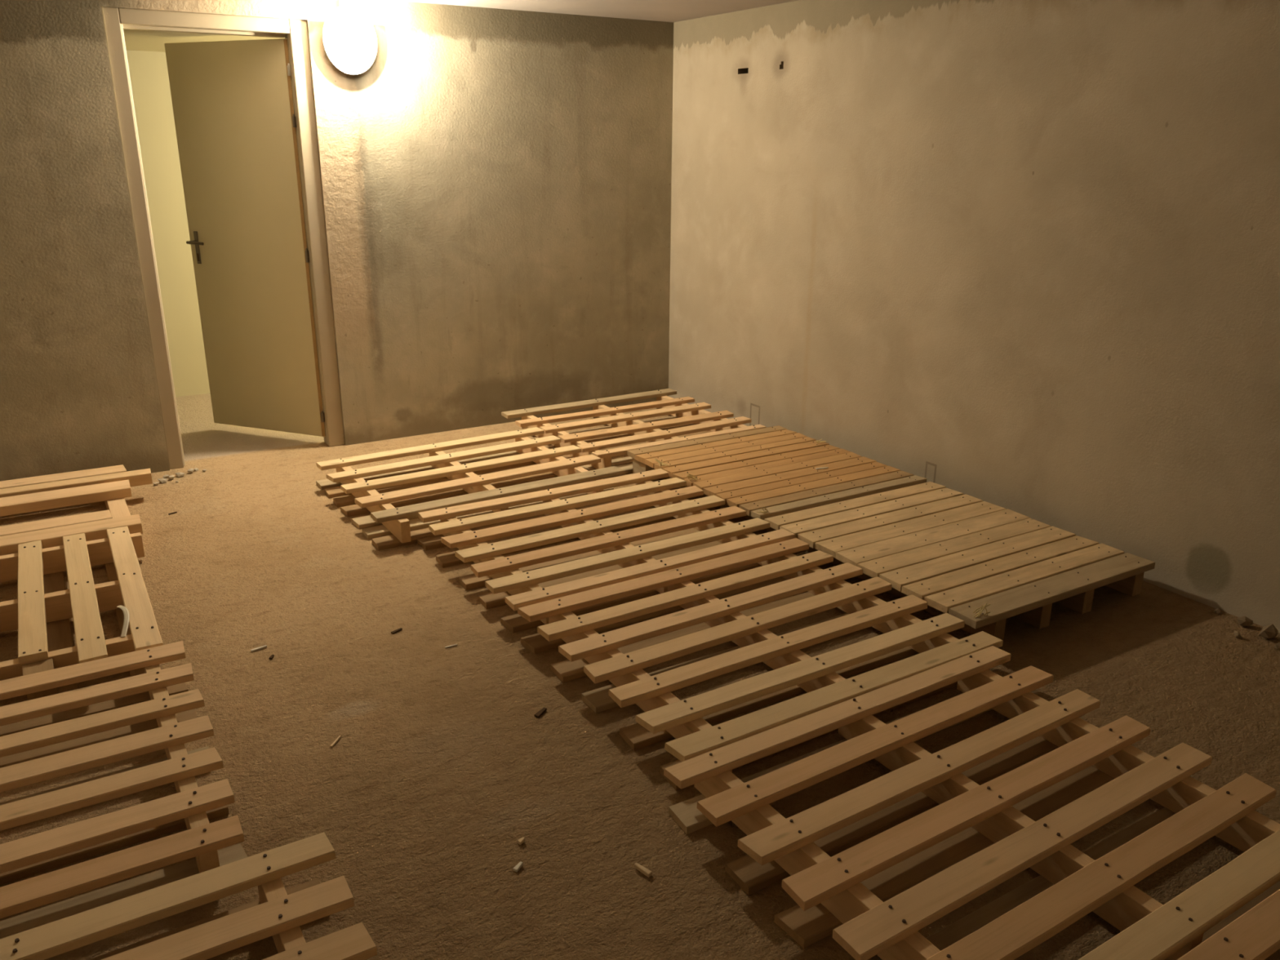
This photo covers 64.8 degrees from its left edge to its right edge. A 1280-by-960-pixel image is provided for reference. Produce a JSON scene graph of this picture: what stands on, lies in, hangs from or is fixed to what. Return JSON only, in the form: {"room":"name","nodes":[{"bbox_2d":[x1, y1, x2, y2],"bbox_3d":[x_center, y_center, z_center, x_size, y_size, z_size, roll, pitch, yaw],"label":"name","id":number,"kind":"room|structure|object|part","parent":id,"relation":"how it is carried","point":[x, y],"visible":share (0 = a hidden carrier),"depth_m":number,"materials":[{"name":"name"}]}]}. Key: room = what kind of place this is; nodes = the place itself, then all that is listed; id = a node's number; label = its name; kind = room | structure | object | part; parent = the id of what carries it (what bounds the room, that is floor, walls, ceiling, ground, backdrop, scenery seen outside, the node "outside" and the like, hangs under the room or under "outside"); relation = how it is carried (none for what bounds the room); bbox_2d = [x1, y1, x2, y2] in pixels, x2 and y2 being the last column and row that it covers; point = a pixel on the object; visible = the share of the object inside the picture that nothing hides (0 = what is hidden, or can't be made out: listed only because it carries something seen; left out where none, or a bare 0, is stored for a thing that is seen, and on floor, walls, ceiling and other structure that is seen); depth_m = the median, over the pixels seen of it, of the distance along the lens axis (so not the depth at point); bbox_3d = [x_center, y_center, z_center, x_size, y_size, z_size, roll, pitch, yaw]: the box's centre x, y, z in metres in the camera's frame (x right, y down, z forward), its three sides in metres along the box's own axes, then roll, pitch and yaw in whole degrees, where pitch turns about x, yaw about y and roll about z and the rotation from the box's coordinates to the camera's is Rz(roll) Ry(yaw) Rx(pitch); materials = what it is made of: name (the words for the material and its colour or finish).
{"room":"basement storage room","nodes":[
{"label":"basement storage room","id":0,"kind":"room"},
{"bbox_2d":[126,49,210,396],"bbox_3d":[-2.487,-1.718,6.478,5.370,2.250,0.160,-11,21,-30],"label":"wall","id":1,"kind":"structure","parent":0,"point":[148,70],"depth_m":6.17,"materials":[{"name":"yellow paint"}]},
{"bbox_2d":[123,29,284,52],"bbox_3d":[-2.046,-2.464,5.475,5.070,0.198,1.520,-11,21,-30],"label":"ceiling","id":2,"kind":"structure","parent":0,"point":[135,39],"depth_m":5.15,"materials":[{"name":"yellow paint"}]},
{"bbox_2d":[0,0,673,480],"bbox_3d":[-1.819,-1.216,5.027,4.620,2.215,0.120,-11,21,-30],"label":"wall","id":3,"kind":"structure","parent":0,"point":[496,183],"depth_m":5.29,"materials":[{"name":"grey concrete"}]},
{"bbox_2d":[101,6,344,469],"bbox_3d":[-1.993,-1.135,4.957,0.874,2.103,0.116,-11,21,-30],"label":"door frame","id":4,"kind":"structure","parent":3,"relation":"attached to","point":[116,20],"depth_m":4.83,"materials":[{"name":"white wood"}]},
{"bbox_2d":[164,38,325,436],"bbox_3d":[-2.048,-1.213,5.255,0.778,1.980,0.099,7,20,20],"label":"door","id":5,"kind":"structure","parent":3,"relation":"in","point":[233,101],"depth_m":5.24,"materials":[{"name":"green paint"}]},
{"bbox_3d":[-2.340,-1.255,5.339,0.106,0.020,0.058,7,20,20],"label":"handle","id":6,"kind":"part","parent":5,"relation":"part of","materials":[{"name":"metal"}]},
{"bbox_3d":[-2.363,-1.240,5.385,0.024,0.170,0.008,7,20,20],"label":"keyhole plate","id":7,"kind":"part","parent":5,"relation":"part of","materials":[{"name":"metal"}]},
{"bbox_2d":[322,0,377,75],"bbox_3d":[-1.375,-2.130,4.836,0.264,0.344,0.154,-11,21,-30],"label":"lamp","id":8,"kind":"object","parent":3,"relation":"attached to","point":[349,39],"visible":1,"depth_m":4.88,"materials":[{"name":"white glass"}]},
{"bbox_3d":[-1.380,-2.116,4.849,0.036,0.036,0.036,-11,21,-30],"label":"bulb","id":9,"kind":"part","parent":8,"relation":"part of","materials":[{"name":"white glass"}]},
{"bbox_2d":[392,0,797,22],"bbox_3d":[-0.140,-1.450,2.045,4.920,0.120,6.570,-11,21,-30],"label":"ceiling","id":10,"kind":"structure","parent":0,"point":[666,11],"depth_m":5.12,"materials":[{"name":"paint"}]},
{"bbox_2d":[0,393,1279,959],"bbox_3d":[-0.395,0.503,3.570,5.370,0.120,8.250,-11,21,-30],"label":"floor","id":11,"kind":"structure","parent":0,"point":[442,761],"depth_m":2.81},
{"bbox_2d":[0,464,152,555],"bbox_3d":[-2.622,0.192,4.075,1.266,0.131,0.891,-11,21,-30],"label":"pallet","id":12,"kind":"object","parent":11,"relation":"on","point":[111,485],"visible":0.88,"depth_m":4.23,"materials":[{"name":"brown wood"}]},
{"bbox_2d":[0,526,163,700],"bbox_3d":[-2.126,0.469,3.243,1.068,0.132,1.124,-11,21,-30],"label":"wooden pallet","id":13,"kind":"object","parent":11,"relation":"on","point":[43,608],"visible":0.91,"depth_m":3.34,"materials":[{"name":"brown wood"}]},
{"bbox_2d":[116,605,129,637],"bbox_3d":[-1.616,0.436,3.161,0.033,0.031,0.205,-9,21,-27],"label":"strap","id":14,"kind":"object","parent":13,"relation":"on","point":[126,616],"visible":1,"depth_m":3.13,"materials":[{"name":"white plastic"}]},
{"bbox_2d":[0,640,247,938],"bbox_3d":[-1.611,0.774,2.329,1.191,0.132,1.025,-11,21,-30],"label":"wooden pallet","id":15,"kind":"object","parent":11,"relation":"on","point":[45,738],"visible":0.97,"depth_m":2.36,"materials":[{"name":"brown wood"}]},
{"bbox_2d":[157,478,167,483],"bbox_3d":[-2.287,0.003,4.827,0.046,0.024,0.030,2,18,5],"label":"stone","id":16,"kind":"object","parent":11,"relation":"on","point":[161,480],"visible":1,"depth_m":4.82,"materials":[{"name":"grey stone"}]},
{"bbox_2d":[168,475,174,479],"bbox_3d":[-2.260,-0.011,4.871,0.029,0.023,0.031,-5,19,-15],"label":"crumb","id":17,"kind":"object","parent":11,"relation":"on","point":[171,477],"visible":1,"depth_m":4.86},
{"bbox_2d":[175,472,184,477],"bbox_3d":[-2.242,-0.028,4.918,0.042,0.024,0.034,12,22,31],"label":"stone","id":18,"kind":"object","parent":11,"relation":"on","point":[177,474],"visible":1,"depth_m":4.91,"materials":[{"name":"grey stone"}]},
{"bbox_2d":[0,832,377,959],"bbox_3d":[-0.933,1.049,1.509,1.189,0.132,0.992,-11,21,-30],"label":"wooden pallet","id":19,"kind":"object","parent":11,"relation":"on","point":[279,913],"visible":1,"depth_m":1.95,"materials":[{"name":"brown wood"}]},
{"bbox_2d":[187,468,194,473],"bbox_3d":[-2.212,-0.044,4.970,0.032,0.024,0.026,-15,23,-38],"label":"crumb","id":20,"kind":"object","parent":11,"relation":"on","point":[190,470],"visible":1,"depth_m":4.96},
{"bbox_2d":[250,644,266,652],"bbox_3d":[-1.223,0.541,3.240,0.050,0.008,0.010,-13,23,-35],"label":"chip","id":21,"kind":"object","parent":11,"relation":"on","point":[265,646],"visible":1,"depth_m":3.24,"materials":[{"name":"beige wood"}]},
{"bbox_2d":[330,735,341,747],"bbox_3d":[-0.825,0.709,2.739,0.007,0.006,0.050,4,19,12],"label":"chip","id":22,"kind":"object","parent":11,"relation":"on","point":[333,744],"visible":1,"depth_m":2.73,"materials":[{"name":"beige wood"}]},
{"bbox_2d":[391,627,402,634],"bbox_3d":[-0.811,0.503,3.364,0.012,0.006,0.040,16,24,39],"label":"chip","id":23,"kind":"object","parent":11,"relation":"on","point":[400,628],"visible":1,"depth_m":3.36,"materials":[{"name":"brown wood"}]},
{"bbox_2d":[444,644,457,648],"bbox_3d":[-0.611,0.537,3.265,0.040,0.005,0.006,-8,20,-24],"label":"chip","id":24,"kind":"object","parent":11,"relation":"on","point":[446,646],"visible":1,"depth_m":3.26,"materials":[{"name":"beige wood"}]},
{"bbox_2d":[315,426,625,550],"bbox_3d":[-0.791,-0.001,4.687,1.192,0.132,0.989,-11,21,-30],"label":"wooden pallet","id":25,"kind":"object","parent":11,"relation":"on","point":[393,494],"visible":0.87,"depth_m":4.61,"materials":[{"name":"brown wood"}]},
{"bbox_2d":[512,861,523,871],"bbox_3d":[-0.273,0.868,2.265,0.012,0.009,0.026,11,21,28],"label":"chip","id":26,"kind":"object","parent":11,"relation":"on","point":[517,868],"visible":1,"depth_m":2.26,"materials":[{"name":"beige wood"}]},
{"bbox_2d":[517,836,524,844],"bbox_3d":[-0.276,0.839,2.347,0.016,0.012,0.012,-16,24,-40],"label":"chip","id":27,"kind":"object","parent":11,"relation":"on","point":[521,841],"visible":1,"depth_m":2.34,"materials":[{"name":"beige wood"}]},
{"bbox_2d":[533,707,546,717],"bbox_3d":[-0.283,0.664,2.883,0.016,0.008,0.045,11,21,28],"label":"chip","id":28,"kind":"object","parent":11,"relation":"on","point":[538,714],"visible":1,"depth_m":2.88,"materials":[{"name":"brown wood"}]},
{"bbox_2d":[417,468,795,632],"bbox_3d":[-0.159,0.236,3.982,1.200,0.132,0.999,-11,21,-30],"label":"wooden pallet","id":29,"kind":"object","parent":11,"relation":"on","point":[602,557],"visible":0.93,"depth_m":3.88,"materials":[{"name":"brown wood"}]},
{"bbox_2d":[501,388,765,474],"bbox_3d":[-0.045,-0.277,5.533,1.140,0.132,1.026,-11,21,-30],"label":"wooden pallet","id":30,"kind":"object","parent":11,"relation":"on","point":[687,419],"visible":0.8,"depth_m":5.48,"materials":[{"name":"brown wood"}]},
{"bbox_2d":[634,862,652,877],"bbox_3d":[0.006,0.871,2.254,0.045,0.013,0.013,15,23,37],"label":"chip","id":31,"kind":"object","parent":11,"relation":"on","point":[647,873],"visible":1,"depth_m":2.25,"materials":[{"name":"brown wood"}]},
{"bbox_2d":[517,537,1003,791],"bbox_3d":[0.352,0.507,3.169,1.190,0.132,0.992,-11,21,-30],"label":"wooden pallet","id":32,"kind":"object","parent":11,"relation":"on","point":[615,644],"visible":0.9,"depth_m":3.08,"materials":[{"name":"brown wood"}]},
{"bbox_2d":[626,425,926,532],"bbox_3d":[0.609,-0.014,4.749,0.948,0.132,1.064,-11,21,-30],"label":"plank deck","id":33,"kind":"object","parent":11,"relation":"on","point":[773,468],"visible":0.95,"depth_m":4.65,"materials":[{"name":"brown wood"}]},
{"bbox_2d":[654,458,668,466],"bbox_3d":[0.102,-0.085,4.706,0.052,0.027,0.067,-11,21,-30],"label":"tuft","id":34,"kind":"object","parent":33,"relation":"on","point":[657,460],"visible":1,"depth_m":4.70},
{"bbox_2d":[686,473,697,479],"bbox_3d":[0.234,-0.017,4.496,0.053,0.030,0.032,-1,18,-3],"label":"tuft","id":35,"kind":"object","parent":33,"relation":"on","point":[691,476],"visible":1,"depth_m":4.49,"materials":[{"name":"plant"}]},
{"bbox_2d":[756,506,768,514],"bbox_3d":[0.497,0.117,4.094,0.050,0.031,0.053,1,18,1],"label":"tuft","id":36,"kind":"object","parent":33,"relation":"on","point":[766,510],"visible":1,"depth_m":4.08,"materials":[{"name":"plant"}]},
{"bbox_2d":[764,481,1155,640],"bbox_3d":[1.175,0.286,3.853,0.941,0.132,1.078,-11,21,-30],"label":"plank deck","id":37,"kind":"object","parent":11,"relation":"on","point":[953,551],"visible":0.98,"depth_m":3.70,"materials":[{"name":"beige wood"}]},
{"bbox_2d":[973,602,990,617],"bbox_3d":[1.085,0.413,3.209,0.071,0.032,0.034,-7,20,-22],"label":"tuft","id":38,"kind":"object","parent":37,"relation":"on","point":[985,606],"visible":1,"depth_m":3.21,"materials":[{"name":"beige plant"}]},
{"bbox_2d":[663,645,1279,959],"bbox_3d":[0.806,0.784,2.340,1.191,0.132,1.004,-11,21,-30],"label":"wooden pallet","id":39,"kind":"object","parent":11,"relation":"on","point":[874,864],"visible":0.99,"depth_m":2.27,"materials":[{"name":"brown wood"}]},
{"bbox_2d":[1213,608,1222,613],"bbox_3d":[2.022,0.458,3.530,0.018,0.020,0.026,-7,20,-21],"label":"lump","id":40,"kind":"object","parent":11,"relation":"on","point":[1218,611],"visible":1,"depth_m":3.52,"materials":[{"name":"stone"}]},
{"bbox_2d":[1177,888,1279,959],"bbox_3d":[1.335,1.057,1.522,1.199,0.132,1.010,-11,21,-30],"label":"wooden pallet","id":41,"kind":"object","parent":11,"relation":"on","point":[1255,935],"visible":1,"depth_m":1.90,"materials":[{"name":"brown wood"}]},
{"bbox_2d":[1233,631,1241,638],"bbox_3d":[1.984,0.513,3.355,0.021,0.024,0.028,-10,21,-29],"label":"lump","id":42,"kind":"object","parent":11,"relation":"on","point":[1237,634],"visible":1,"depth_m":3.35,"materials":[{"name":"grey stone"}]},
{"bbox_2d":[1236,616,1253,626],"bbox_3d":[2.058,0.481,3.435,0.050,0.036,0.036,10,21,28],"label":"lump","id":43,"kind":"object","parent":11,"relation":"on","point":[1242,620],"visible":1,"depth_m":3.42,"materials":[{"name":"grey stone"}]},
{"bbox_2d":[1258,623,1278,639],"bbox_3d":[2.083,0.500,3.343,0.051,0.057,0.065,13,22,34],"label":"lump","id":44,"kind":"object","parent":11,"relation":"on","point":[1269,631],"visible":1,"depth_m":3.33,"materials":[{"name":"grey stone"}]},
{"bbox_2d":[668,0,1279,632],"bbox_3d":[1.854,-0.740,3.651,0.150,2.215,6.420,-11,21,-30],"label":"wall","id":45,"kind":"structure","parent":0,"point":[1020,256],"depth_m":4.05,"materials":[{"name":"beige paint"}]}
]}

